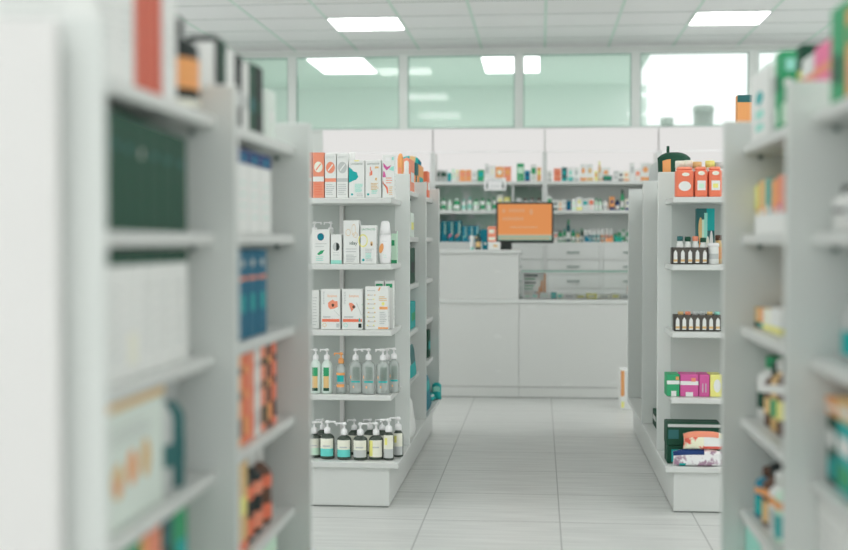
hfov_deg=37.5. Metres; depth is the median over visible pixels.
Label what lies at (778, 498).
bottle
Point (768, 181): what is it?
carton
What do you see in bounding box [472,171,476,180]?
carton
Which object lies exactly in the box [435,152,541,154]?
light
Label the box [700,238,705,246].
bottle
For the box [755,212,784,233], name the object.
display tray
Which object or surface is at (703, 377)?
pack
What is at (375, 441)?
pump bottle
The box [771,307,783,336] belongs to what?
carton
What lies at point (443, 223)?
carton
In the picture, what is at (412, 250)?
carton
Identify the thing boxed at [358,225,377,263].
carton
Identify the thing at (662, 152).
light
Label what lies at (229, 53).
carton
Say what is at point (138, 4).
carton
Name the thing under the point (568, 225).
bottle
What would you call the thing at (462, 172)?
carton
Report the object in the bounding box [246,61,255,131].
carton
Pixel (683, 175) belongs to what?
carton
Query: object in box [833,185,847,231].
bottle
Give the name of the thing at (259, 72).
carton
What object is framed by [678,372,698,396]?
pack
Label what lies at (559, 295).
carton
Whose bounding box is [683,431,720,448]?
pack
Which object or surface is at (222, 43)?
carton
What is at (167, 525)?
carton
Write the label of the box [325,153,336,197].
carton
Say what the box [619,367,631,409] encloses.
display stand
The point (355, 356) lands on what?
pump bottle
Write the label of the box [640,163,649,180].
carton
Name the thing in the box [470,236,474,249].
tube
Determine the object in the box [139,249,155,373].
carton
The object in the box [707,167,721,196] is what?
carton
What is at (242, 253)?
carton
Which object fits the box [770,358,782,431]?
bottle
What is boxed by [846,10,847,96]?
carton
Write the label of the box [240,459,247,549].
carton
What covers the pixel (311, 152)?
carton
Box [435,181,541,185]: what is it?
shelf
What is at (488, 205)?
bottle
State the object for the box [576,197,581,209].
carton
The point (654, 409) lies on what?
carton
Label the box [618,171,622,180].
carton
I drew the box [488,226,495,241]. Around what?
carton
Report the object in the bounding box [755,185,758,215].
carton
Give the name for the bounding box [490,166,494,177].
carton
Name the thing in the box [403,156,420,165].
pack
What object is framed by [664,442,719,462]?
gift box
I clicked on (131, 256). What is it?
carton
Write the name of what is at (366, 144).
medicine cabinet
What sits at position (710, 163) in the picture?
jar
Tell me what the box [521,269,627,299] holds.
display case
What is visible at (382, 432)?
pump bottle
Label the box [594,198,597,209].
bottle
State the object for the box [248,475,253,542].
bottle
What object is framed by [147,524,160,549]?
carton
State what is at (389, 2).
trim
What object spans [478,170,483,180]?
carton
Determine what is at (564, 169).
carton
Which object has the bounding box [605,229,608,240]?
tube
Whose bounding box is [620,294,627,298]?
carton
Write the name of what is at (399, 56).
window
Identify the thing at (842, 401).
carton
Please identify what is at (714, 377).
pack
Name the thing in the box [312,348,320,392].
pump bottle
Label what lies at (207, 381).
shelving rack
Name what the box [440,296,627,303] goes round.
countertop
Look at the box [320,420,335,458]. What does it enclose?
pump bottle
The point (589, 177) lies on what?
carton
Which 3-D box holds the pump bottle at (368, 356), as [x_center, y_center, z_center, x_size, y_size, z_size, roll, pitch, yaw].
[-0.264,0.453,5.893,0.068,0.216,0.039,0,2,5]
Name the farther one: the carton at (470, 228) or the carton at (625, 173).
the carton at (470, 228)
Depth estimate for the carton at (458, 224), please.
11.27 m
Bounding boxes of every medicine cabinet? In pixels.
[323,130,432,188]
[658,127,722,166]
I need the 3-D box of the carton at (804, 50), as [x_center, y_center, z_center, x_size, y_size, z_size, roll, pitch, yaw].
[1.026,-0.474,3.254,0.121,0.234,0.141,0,2,5]
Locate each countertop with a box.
[440,249,521,298]
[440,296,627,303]
[440,296,627,398]
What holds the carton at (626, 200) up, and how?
on the shelving unit at (615, 148)
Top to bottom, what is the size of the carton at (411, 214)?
0.135 m
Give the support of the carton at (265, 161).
on the shelving rack at (207, 381)
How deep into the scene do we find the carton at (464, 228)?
11.26 m
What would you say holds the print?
attached to the card
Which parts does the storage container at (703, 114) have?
lid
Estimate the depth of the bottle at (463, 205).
11.23 m
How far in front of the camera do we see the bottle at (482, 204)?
11.21 m
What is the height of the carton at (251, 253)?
0.218 m
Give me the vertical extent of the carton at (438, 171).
0.109 m
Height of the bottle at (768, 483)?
0.163 m
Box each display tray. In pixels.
[670,247,707,263]
[672,314,720,330]
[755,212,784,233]
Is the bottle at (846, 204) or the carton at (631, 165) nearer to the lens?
the bottle at (846, 204)
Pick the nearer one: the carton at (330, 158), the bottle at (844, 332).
the bottle at (844, 332)
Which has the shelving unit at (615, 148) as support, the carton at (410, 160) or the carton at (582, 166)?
the carton at (582, 166)
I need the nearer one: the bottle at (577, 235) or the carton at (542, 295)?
the carton at (542, 295)
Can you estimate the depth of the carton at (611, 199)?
11.09 m
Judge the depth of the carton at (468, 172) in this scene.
11.24 m
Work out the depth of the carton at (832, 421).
2.52 m
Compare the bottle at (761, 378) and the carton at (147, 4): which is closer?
the carton at (147, 4)
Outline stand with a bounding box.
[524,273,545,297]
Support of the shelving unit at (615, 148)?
on the floor
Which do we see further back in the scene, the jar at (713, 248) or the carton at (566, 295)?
the carton at (566, 295)
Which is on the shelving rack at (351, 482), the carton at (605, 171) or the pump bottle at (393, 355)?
the pump bottle at (393, 355)
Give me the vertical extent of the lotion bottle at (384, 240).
0.202 m
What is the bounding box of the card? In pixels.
[484,178,505,189]
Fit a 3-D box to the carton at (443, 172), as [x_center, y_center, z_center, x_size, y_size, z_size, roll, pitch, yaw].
[0.181,-0.894,11.301,0.058,0.109,0.071,0,2,5]
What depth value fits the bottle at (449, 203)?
11.24 m
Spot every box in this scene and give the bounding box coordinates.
[664,419,720,445]
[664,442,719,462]
[695,208,714,246]
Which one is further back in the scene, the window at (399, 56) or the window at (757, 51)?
the window at (399, 56)
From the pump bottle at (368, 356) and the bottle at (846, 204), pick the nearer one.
the bottle at (846, 204)
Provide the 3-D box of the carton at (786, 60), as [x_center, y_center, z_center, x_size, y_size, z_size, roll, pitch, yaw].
[0.888,-0.449,3.067,0.041,0.196,0.063,0,2,5]
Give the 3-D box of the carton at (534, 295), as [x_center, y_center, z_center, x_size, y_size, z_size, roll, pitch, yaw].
[0.877,0.164,9.879,0.047,0.040,0.090,0,2,5]
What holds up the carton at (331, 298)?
on the shelving rack at (351, 482)
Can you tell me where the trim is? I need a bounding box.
[176,0,833,51]
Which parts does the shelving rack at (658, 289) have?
panel, panel, panel, shelf, shelf, shelf, shelf, panel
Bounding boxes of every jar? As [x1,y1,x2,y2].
[675,161,683,170]
[684,160,692,170]
[693,162,701,196]
[705,160,714,196]
[707,243,718,263]
[715,162,722,196]
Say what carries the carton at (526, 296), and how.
in the display case
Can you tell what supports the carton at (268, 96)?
on the shelving rack at (207, 381)
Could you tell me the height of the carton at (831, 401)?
0.034 m
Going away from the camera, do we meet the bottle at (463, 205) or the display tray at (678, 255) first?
the display tray at (678, 255)
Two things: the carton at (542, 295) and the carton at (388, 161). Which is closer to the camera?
the carton at (388, 161)
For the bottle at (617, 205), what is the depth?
11.10 m
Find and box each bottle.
[163,384,173,495]
[165,381,184,488]
[176,16,199,109]
[247,453,262,534]
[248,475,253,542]
[254,447,271,524]
[311,222,321,256]
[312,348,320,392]
[312,421,322,457]
[315,419,324,435]
[320,349,331,393]
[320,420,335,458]
[324,221,333,233]
[334,352,346,393]
[336,422,351,459]
[347,419,356,454]
[349,348,362,393]
[353,422,368,459]
[361,348,374,393]
[363,419,372,453]
[368,422,382,459]
[375,349,389,393]
[375,419,385,454]
[379,221,390,263]
[380,349,393,391]
[380,418,393,459]
[386,347,398,392]
[390,417,402,456]
[442,198,445,209]
[448,199,451,209]
[453,198,459,209]
[455,170,458,180]
[461,199,465,209]
[467,197,471,209]
[473,199,478,209]
[475,234,480,249]
[480,198,484,209]
[486,199,490,209]
[492,197,495,209]
[558,231,561,241]
[563,229,565,241]
[566,220,569,241]
[571,230,574,241]
[576,232,579,241]
[580,229,582,241]
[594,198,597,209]
[598,161,600,180]
[598,199,601,209]
[602,200,608,209]
[615,200,619,209]
[620,190,623,209]
[622,230,624,241]
[677,236,682,246]
[684,237,690,246]
[692,236,698,246]
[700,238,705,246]
[715,235,721,263]
[755,465,770,517]
[757,355,783,420]
[762,462,782,526]
[764,361,777,426]
[768,471,782,535]
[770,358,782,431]
[775,474,782,543]
[776,357,783,436]
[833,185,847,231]
[841,307,847,360]
[845,192,847,230]
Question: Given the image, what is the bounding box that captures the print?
[486,180,503,187]
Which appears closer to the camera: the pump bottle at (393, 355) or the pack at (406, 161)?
the pump bottle at (393, 355)
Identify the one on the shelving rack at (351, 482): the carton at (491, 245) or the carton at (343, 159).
the carton at (343, 159)
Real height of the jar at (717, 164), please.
0.169 m
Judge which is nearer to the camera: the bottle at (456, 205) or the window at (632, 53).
the bottle at (456, 205)
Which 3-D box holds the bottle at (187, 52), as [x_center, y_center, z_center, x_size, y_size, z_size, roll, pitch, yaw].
[-0.540,-0.431,2.551,0.162,0.188,0.162,0,2,5]
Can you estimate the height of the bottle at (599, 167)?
0.180 m
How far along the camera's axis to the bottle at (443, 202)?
11.24 m
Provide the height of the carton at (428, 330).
0.175 m
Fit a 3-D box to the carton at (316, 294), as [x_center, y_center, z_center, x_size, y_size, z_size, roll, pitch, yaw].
[-0.515,0.163,5.985,0.035,0.184,0.050,0,2,5]
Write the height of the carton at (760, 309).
0.056 m
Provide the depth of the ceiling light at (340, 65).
13.13 m
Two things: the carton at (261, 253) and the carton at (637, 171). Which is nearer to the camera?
the carton at (261, 253)
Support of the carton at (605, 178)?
on the shelving unit at (615, 148)
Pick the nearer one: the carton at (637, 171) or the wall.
the carton at (637, 171)
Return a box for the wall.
[234,44,801,255]
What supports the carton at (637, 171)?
on the shelving unit at (615, 148)
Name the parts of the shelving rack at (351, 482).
panel, shelf, shelf, shelf, shelf, panel, panel, shelf, shelf, shelf, shelf, panel, shelf, shelf, shelf, panel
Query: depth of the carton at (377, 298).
5.87 m
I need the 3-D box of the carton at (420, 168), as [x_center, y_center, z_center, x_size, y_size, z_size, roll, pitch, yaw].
[-0.046,-0.562,7.445,0.060,0.177,0.281,0,2,5]
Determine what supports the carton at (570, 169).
on the shelving unit at (615, 148)
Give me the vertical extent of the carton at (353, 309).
0.192 m
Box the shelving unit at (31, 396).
[0,18,63,549]
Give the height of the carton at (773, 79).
0.143 m
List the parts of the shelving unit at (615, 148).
panel, drawer, drawer, drawer, drawer, panel, light panel, light panel, light rail, drawer, drawer, drawer, drawer, panel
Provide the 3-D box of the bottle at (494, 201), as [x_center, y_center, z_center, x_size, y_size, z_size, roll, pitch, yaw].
[0.630,-0.639,11.216,0.033,0.116,0.034,0,2,5]
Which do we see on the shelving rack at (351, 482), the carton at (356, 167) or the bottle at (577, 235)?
the carton at (356, 167)
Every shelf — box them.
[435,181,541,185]
[440,210,495,213]
[440,242,541,244]
[547,181,642,185]
[547,242,627,244]
[554,210,627,213]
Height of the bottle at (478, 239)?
0.126 m
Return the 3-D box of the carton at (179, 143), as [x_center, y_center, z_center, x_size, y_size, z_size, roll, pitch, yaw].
[-0.582,-0.181,2.489,0.200,0.189,0.086,0,2,5]
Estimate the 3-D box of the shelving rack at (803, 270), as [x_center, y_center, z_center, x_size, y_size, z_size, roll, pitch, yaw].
[1.105,0.382,2.607,0.700,1.570,1.792,0,2,5]
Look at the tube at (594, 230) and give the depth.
11.18 m
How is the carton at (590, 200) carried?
on the shelving unit at (615, 148)
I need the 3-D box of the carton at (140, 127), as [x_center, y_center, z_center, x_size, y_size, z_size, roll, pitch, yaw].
[-0.605,-0.178,2.244,0.200,0.197,0.070,0,2,5]
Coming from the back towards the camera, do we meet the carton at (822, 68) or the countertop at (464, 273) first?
the countertop at (464, 273)
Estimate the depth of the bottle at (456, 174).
11.28 m
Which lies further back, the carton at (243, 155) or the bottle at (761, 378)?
the bottle at (761, 378)
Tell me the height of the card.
0.112 m
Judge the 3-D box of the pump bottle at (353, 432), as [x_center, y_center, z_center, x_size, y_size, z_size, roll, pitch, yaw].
[-0.337,0.775,6.000,0.064,0.168,0.060,0,2,5]
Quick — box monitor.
[496,202,553,249]
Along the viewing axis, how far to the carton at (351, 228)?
5.88 m
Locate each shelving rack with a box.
[0,16,311,549]
[311,174,439,506]
[627,172,721,512]
[720,80,847,549]
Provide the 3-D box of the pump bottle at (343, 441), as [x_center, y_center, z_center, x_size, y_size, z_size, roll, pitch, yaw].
[-0.374,0.777,5.867,0.069,0.172,0.069,2,2,45]
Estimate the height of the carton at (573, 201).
0.099 m
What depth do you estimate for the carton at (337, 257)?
5.88 m
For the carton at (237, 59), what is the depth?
2.96 m
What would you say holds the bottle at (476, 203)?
on the shelving unit at (457, 149)
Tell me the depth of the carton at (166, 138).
2.38 m
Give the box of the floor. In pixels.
[312,397,719,549]
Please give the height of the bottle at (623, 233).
0.108 m
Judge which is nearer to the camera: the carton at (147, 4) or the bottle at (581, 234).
the carton at (147, 4)
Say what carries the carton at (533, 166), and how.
on the shelving unit at (457, 149)
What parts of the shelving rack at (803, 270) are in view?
panel, shelf, shelf, shelf, shelf, shelf, panel, shelf, shelf, shelf, shelf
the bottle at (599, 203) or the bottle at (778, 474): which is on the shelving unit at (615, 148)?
the bottle at (599, 203)
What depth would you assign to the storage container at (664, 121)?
12.14 m
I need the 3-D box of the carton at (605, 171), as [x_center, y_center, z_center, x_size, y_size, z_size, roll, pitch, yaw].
[1.623,-0.899,11.167,0.073,0.127,0.071,0,2,5]
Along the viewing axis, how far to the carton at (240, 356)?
2.98 m
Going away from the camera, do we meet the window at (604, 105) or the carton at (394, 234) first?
the carton at (394, 234)
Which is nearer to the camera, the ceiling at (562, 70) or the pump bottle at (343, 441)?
the pump bottle at (343, 441)
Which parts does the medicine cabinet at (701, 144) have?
light panel, light rail, light panel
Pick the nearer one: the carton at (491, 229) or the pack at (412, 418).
the pack at (412, 418)
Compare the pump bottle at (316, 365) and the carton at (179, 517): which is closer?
the carton at (179, 517)
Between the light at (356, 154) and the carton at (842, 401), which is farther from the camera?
the light at (356, 154)
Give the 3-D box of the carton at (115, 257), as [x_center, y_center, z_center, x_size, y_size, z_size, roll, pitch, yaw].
[-0.607,0.069,2.113,0.181,0.225,0.075,0,2,5]
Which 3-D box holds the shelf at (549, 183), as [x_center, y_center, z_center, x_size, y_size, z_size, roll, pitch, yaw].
[1.582,-0.821,11.198,0.956,0.030,0.330,0,2,5]
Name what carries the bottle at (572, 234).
on the shelving unit at (615, 148)
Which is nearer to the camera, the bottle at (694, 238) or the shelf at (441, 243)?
the bottle at (694, 238)
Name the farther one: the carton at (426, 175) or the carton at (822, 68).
the carton at (426, 175)
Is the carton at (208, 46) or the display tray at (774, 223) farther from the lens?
the display tray at (774, 223)
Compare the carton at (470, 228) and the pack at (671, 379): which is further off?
the carton at (470, 228)
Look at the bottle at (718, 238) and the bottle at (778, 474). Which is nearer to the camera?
the bottle at (778, 474)
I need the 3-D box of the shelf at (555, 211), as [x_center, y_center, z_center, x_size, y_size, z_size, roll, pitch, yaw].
[1.582,-0.564,11.205,0.956,0.030,0.330,0,2,5]
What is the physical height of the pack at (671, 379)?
0.103 m
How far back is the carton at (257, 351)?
3.15 m
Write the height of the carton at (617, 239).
0.045 m
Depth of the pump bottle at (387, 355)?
5.99 m
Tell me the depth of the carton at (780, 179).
3.10 m
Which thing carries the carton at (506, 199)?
on the shelving unit at (457, 149)
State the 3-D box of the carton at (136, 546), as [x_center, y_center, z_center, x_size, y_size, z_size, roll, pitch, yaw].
[-0.601,0.578,2.196,0.180,0.226,0.104,0,2,5]
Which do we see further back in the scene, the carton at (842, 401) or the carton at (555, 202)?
the carton at (555, 202)
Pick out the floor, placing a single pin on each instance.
(490, 473)
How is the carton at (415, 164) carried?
on the shelving rack at (351, 482)
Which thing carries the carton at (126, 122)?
on the shelving rack at (207, 381)
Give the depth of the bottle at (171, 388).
2.49 m
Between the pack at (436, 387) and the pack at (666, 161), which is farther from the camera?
the pack at (436, 387)
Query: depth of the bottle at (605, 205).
11.10 m
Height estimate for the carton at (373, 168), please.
0.176 m
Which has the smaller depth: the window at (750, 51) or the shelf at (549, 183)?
the shelf at (549, 183)
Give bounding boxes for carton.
[0,0,117,78]
[107,108,120,229]
[107,113,133,230]
[107,248,187,363]
[107,249,139,379]
[107,250,123,384]
[108,385,164,534]
[117,0,133,85]
[118,248,171,368]
[126,539,139,549]
[134,0,143,88]
[134,119,146,230]
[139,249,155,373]
[140,534,146,549]
[143,0,152,92]
[146,130,173,231]
[147,124,160,230]
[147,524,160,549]
[152,0,161,95]
[161,0,176,101]
[161,515,172,549]
[173,135,186,231]
[173,504,186,549]
[187,35,219,84]
[220,39,225,84]
[226,46,234,84]
[234,53,241,126]
[238,147,248,232]
[239,151,259,233]
[239,249,256,337]
[239,250,246,340]
[239,355,242,446]
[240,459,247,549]
[242,59,248,128]
[242,353,247,444]
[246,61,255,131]
[248,350,253,440]
[254,348,259,436]
[255,65,262,134]
[256,249,266,334]
[258,154,270,233]
[260,346,265,432]
[263,90,274,138]
[263,535,276,549]
[266,344,270,428]
[271,342,275,424]
[311,152,312,197]
[312,229,331,263]
[312,290,320,327]
[313,152,324,197]
[321,288,341,328]
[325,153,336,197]
[331,234,343,263]
[337,153,349,197]
[342,288,364,329]
[343,220,360,263]
[349,160,365,197]
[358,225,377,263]
[365,160,382,197]
[365,286,389,329]
[375,280,384,285]
[382,155,395,197]
[385,280,394,328]
[391,231,397,262]
[403,159,413,191]
[410,212,413,236]
[410,248,414,283]
[410,301,414,329]
[414,163,417,181]
[418,164,422,181]
[423,171,429,197]
[427,329,429,357]
[437,170,440,181]
[441,170,446,181]
[441,221,446,241]
[448,221,453,241]
[452,169,454,180]
[455,221,461,241]
[460,170,464,180]
[462,226,467,241]
[466,170,470,180]
[468,226,473,241]
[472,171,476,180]
[474,226,478,238]
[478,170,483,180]
[482,229,487,249]
[485,164,488,177]
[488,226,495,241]
[488,242,499,249]
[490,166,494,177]
[496,167,503,177]
[497,195,502,201]
[504,167,510,180]
[504,197,509,201]
[517,163,523,180]
[524,294,530,298]
[525,171,529,180]
[531,164,536,180]
[532,293,537,298]
[537,167,540,180]
[539,292,549,298]
[547,170,551,180]
[547,196,551,201]
[551,292,555,298]
[553,200,557,209]
[554,168,560,180]
[554,232,556,241]
[557,293,562,298]
[558,201,561,209]
[562,167,566,180]
[562,199,565,209]
[564,293,574,298]
[566,201,570,209]
[568,167,572,176]
[571,199,575,209]
[574,167,578,180]
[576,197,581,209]
[576,294,585,298]
[580,164,585,180]
[582,199,587,209]
[586,164,592,180]
[586,293,596,298]
[588,198,593,209]
[598,294,609,298]
[601,167,609,180]
[603,176,611,180]
[609,197,613,209]
[610,293,619,298]
[613,171,617,180]
[615,237,621,241]
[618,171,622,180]
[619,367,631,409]
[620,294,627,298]
[623,171,628,180]
[625,199,627,209]
[629,163,634,180]
[635,169,639,180]
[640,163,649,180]
[653,408,656,427]
[675,167,692,196]
[693,167,706,196]
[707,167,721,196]
[735,95,751,121]
[745,525,760,549]
[751,64,775,140]
[754,307,770,327]
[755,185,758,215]
[758,180,765,214]
[759,308,763,329]
[763,308,770,332]
[766,178,776,213]
[771,179,776,213]
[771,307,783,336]
[772,78,774,131]
[775,50,796,129]
[777,175,784,212]
[795,44,820,80]
[801,53,814,80]
[814,38,830,80]
[817,498,847,549]
[826,396,837,417]
[827,414,838,487]
[831,0,847,103]
[837,396,847,423]
[837,420,847,496]
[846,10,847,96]
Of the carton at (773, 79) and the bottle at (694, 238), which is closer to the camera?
the carton at (773, 79)
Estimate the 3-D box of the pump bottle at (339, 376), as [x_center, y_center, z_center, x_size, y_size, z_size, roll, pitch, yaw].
[-0.393,0.463,5.922,0.054,0.194,0.054,-1,2,-40]
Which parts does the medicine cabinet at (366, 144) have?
light panel, light rail, light panel, panel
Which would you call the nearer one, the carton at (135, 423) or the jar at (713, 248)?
the carton at (135, 423)
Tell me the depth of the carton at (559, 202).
11.13 m
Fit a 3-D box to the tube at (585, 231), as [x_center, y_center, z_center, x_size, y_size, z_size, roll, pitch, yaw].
[1.450,-0.351,11.197,0.031,0.108,0.029,0,2,5]
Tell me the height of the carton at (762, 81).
0.181 m
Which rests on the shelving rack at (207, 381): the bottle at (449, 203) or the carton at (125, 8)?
the carton at (125, 8)
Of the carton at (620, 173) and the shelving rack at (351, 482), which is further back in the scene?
the carton at (620, 173)
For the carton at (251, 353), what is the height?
0.221 m
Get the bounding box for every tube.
[350,152,354,159]
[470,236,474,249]
[584,230,587,239]
[593,229,595,241]
[597,229,599,241]
[601,229,603,241]
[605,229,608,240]
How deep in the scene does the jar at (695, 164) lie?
5.89 m
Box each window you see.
[240,55,291,122]
[263,85,646,127]
[292,53,402,131]
[403,52,518,129]
[519,50,635,129]
[636,48,753,127]
[754,48,795,74]
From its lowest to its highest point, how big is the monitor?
0.382 m
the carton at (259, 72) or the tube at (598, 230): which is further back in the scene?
the tube at (598, 230)
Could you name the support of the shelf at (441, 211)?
attached to the shelving unit at (457, 149)
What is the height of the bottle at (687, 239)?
0.123 m
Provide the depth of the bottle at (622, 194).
11.10 m
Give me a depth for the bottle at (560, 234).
11.20 m
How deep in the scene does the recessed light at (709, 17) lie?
10.24 m
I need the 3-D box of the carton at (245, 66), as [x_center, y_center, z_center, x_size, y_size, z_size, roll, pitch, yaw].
[-0.461,-0.434,3.029,0.060,0.168,0.060,0,2,5]
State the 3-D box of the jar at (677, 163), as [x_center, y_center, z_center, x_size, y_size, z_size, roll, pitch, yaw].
[1.210,-0.452,5.913,0.045,0.176,0.044,0,2,5]
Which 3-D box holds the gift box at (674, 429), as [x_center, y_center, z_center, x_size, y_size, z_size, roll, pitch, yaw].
[1.243,0.730,5.797,0.245,0.105,0.131,0,2,5]
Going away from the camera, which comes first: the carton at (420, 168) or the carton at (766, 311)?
the carton at (766, 311)
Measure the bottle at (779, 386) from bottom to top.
0.199 m
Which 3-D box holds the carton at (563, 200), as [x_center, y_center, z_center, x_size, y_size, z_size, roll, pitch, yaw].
[1.251,-0.628,11.159,0.030,0.099,0.071,0,2,5]
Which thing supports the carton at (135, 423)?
on the shelving rack at (207, 381)
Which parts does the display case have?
glass, glass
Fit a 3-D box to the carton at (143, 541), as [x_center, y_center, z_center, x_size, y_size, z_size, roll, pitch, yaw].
[-0.594,0.576,2.269,0.180,0.226,0.034,0,2,5]
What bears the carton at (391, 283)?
on the shelving rack at (351, 482)
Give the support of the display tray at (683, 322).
on the shelving rack at (658, 289)
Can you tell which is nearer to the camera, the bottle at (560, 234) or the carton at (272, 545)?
the carton at (272, 545)
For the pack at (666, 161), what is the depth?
6.36 m
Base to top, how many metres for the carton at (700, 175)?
0.141 m
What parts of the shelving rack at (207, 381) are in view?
panel, shelf, shelf, shelf, shelf, panel, shelf, shelf, shelf, shelf, shelf, panel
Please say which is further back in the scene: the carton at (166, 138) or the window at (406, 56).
the window at (406, 56)
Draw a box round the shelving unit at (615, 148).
[544,128,658,295]
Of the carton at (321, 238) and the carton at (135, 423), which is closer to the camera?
the carton at (135, 423)
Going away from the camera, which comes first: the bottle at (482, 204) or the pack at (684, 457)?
the pack at (684, 457)
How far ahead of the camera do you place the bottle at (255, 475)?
3.19 m
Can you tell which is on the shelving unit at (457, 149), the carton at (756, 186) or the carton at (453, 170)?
the carton at (453, 170)
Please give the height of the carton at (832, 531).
0.218 m
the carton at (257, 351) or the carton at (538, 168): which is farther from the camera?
the carton at (538, 168)
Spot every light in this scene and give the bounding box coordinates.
[305,58,378,73]
[326,17,405,30]
[348,153,429,155]
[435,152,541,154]
[480,56,540,72]
[547,151,655,154]
[661,151,722,153]
[687,10,772,25]
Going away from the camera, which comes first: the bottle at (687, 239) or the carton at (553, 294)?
the bottle at (687, 239)
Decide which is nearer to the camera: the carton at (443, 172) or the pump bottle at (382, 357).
the pump bottle at (382, 357)
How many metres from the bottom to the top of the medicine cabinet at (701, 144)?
2.228 m
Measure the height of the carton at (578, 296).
0.032 m
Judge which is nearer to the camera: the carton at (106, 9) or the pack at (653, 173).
the carton at (106, 9)
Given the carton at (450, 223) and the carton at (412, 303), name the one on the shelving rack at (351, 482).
the carton at (412, 303)
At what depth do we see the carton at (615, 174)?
11.12 m
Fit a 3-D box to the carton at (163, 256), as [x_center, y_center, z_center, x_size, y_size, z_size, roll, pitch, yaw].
[-0.582,0.062,2.382,0.181,0.225,0.096,0,2,5]
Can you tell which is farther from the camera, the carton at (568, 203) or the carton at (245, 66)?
the carton at (568, 203)
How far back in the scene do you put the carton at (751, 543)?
3.42 m
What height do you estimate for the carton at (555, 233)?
0.091 m
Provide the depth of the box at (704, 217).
5.90 m
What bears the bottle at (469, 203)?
on the shelving unit at (457, 149)
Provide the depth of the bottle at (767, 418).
3.30 m
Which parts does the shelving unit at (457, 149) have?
panel, drawer, light panel, light rail, panel, light panel, drawer, drawer, panel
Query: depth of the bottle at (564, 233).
11.21 m
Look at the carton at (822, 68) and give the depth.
2.75 m
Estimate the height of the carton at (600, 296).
0.032 m
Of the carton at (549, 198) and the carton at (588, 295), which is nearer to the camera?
the carton at (588, 295)
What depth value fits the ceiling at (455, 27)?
10.62 m
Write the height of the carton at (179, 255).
0.225 m
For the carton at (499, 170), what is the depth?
11.22 m
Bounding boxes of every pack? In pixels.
[397,153,402,173]
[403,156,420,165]
[404,157,409,173]
[410,343,416,381]
[410,398,415,437]
[427,375,430,410]
[432,382,440,399]
[649,161,657,180]
[657,152,689,187]
[664,372,679,395]
[673,449,720,465]
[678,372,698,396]
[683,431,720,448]
[696,372,708,396]
[707,372,720,396]
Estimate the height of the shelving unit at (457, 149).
2.228 m
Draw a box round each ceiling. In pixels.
[176,0,845,51]
[244,54,775,88]
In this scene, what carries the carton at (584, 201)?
on the shelving unit at (615, 148)
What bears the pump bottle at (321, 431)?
on the shelving rack at (351, 482)
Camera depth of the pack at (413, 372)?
6.49 m
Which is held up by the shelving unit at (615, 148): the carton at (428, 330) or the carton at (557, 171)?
the carton at (557, 171)
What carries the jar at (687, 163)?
on the shelving rack at (658, 289)
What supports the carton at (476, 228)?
on the shelving unit at (457, 149)
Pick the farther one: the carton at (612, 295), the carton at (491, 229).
the carton at (491, 229)
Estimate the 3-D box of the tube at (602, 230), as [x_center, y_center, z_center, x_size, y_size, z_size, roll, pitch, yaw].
[1.595,-0.355,11.184,0.032,0.117,0.029,0,2,5]
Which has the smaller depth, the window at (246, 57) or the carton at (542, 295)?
the carton at (542, 295)
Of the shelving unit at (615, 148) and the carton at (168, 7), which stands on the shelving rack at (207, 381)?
the carton at (168, 7)
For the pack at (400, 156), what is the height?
0.183 m
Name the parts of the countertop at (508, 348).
panel, panel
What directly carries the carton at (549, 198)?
on the shelving unit at (615, 148)
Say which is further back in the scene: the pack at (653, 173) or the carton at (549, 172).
the carton at (549, 172)
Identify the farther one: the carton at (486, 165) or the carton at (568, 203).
the carton at (486, 165)
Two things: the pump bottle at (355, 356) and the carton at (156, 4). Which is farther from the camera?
the pump bottle at (355, 356)
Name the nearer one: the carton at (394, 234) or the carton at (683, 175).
the carton at (683, 175)
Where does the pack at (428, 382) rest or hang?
on the shelving rack at (351, 482)
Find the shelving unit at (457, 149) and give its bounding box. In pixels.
[433,129,544,295]
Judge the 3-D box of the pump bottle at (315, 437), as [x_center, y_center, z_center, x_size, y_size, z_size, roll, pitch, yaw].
[-0.520,0.776,5.920,0.069,0.171,0.070,1,2,41]
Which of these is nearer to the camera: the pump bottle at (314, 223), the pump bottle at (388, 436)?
the pump bottle at (388, 436)
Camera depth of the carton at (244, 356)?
3.02 m
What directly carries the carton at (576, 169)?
on the shelving unit at (615, 148)
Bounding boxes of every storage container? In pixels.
[660,117,673,124]
[693,105,713,124]
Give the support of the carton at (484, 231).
on the countertop at (464, 273)
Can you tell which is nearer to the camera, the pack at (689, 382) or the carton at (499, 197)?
the pack at (689, 382)
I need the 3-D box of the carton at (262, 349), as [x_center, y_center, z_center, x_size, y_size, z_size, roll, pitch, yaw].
[-0.488,0.293,3.236,0.151,0.221,0.065,0,2,5]
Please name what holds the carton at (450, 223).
on the shelving unit at (457, 149)
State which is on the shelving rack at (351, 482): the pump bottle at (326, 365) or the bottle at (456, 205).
the pump bottle at (326, 365)
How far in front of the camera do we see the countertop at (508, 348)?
9.80 m
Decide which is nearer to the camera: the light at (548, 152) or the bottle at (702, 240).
the bottle at (702, 240)
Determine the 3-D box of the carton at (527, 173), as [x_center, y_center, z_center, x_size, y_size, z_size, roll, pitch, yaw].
[0.928,-0.888,11.232,0.048,0.100,0.071,0,2,5]
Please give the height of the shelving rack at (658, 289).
1.570 m
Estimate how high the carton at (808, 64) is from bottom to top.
0.164 m
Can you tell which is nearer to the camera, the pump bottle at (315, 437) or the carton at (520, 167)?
the pump bottle at (315, 437)
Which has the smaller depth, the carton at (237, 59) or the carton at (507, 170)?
the carton at (237, 59)
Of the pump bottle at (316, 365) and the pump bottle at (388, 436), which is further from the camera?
the pump bottle at (316, 365)
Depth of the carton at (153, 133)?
2.31 m
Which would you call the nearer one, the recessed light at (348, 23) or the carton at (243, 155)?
the carton at (243, 155)

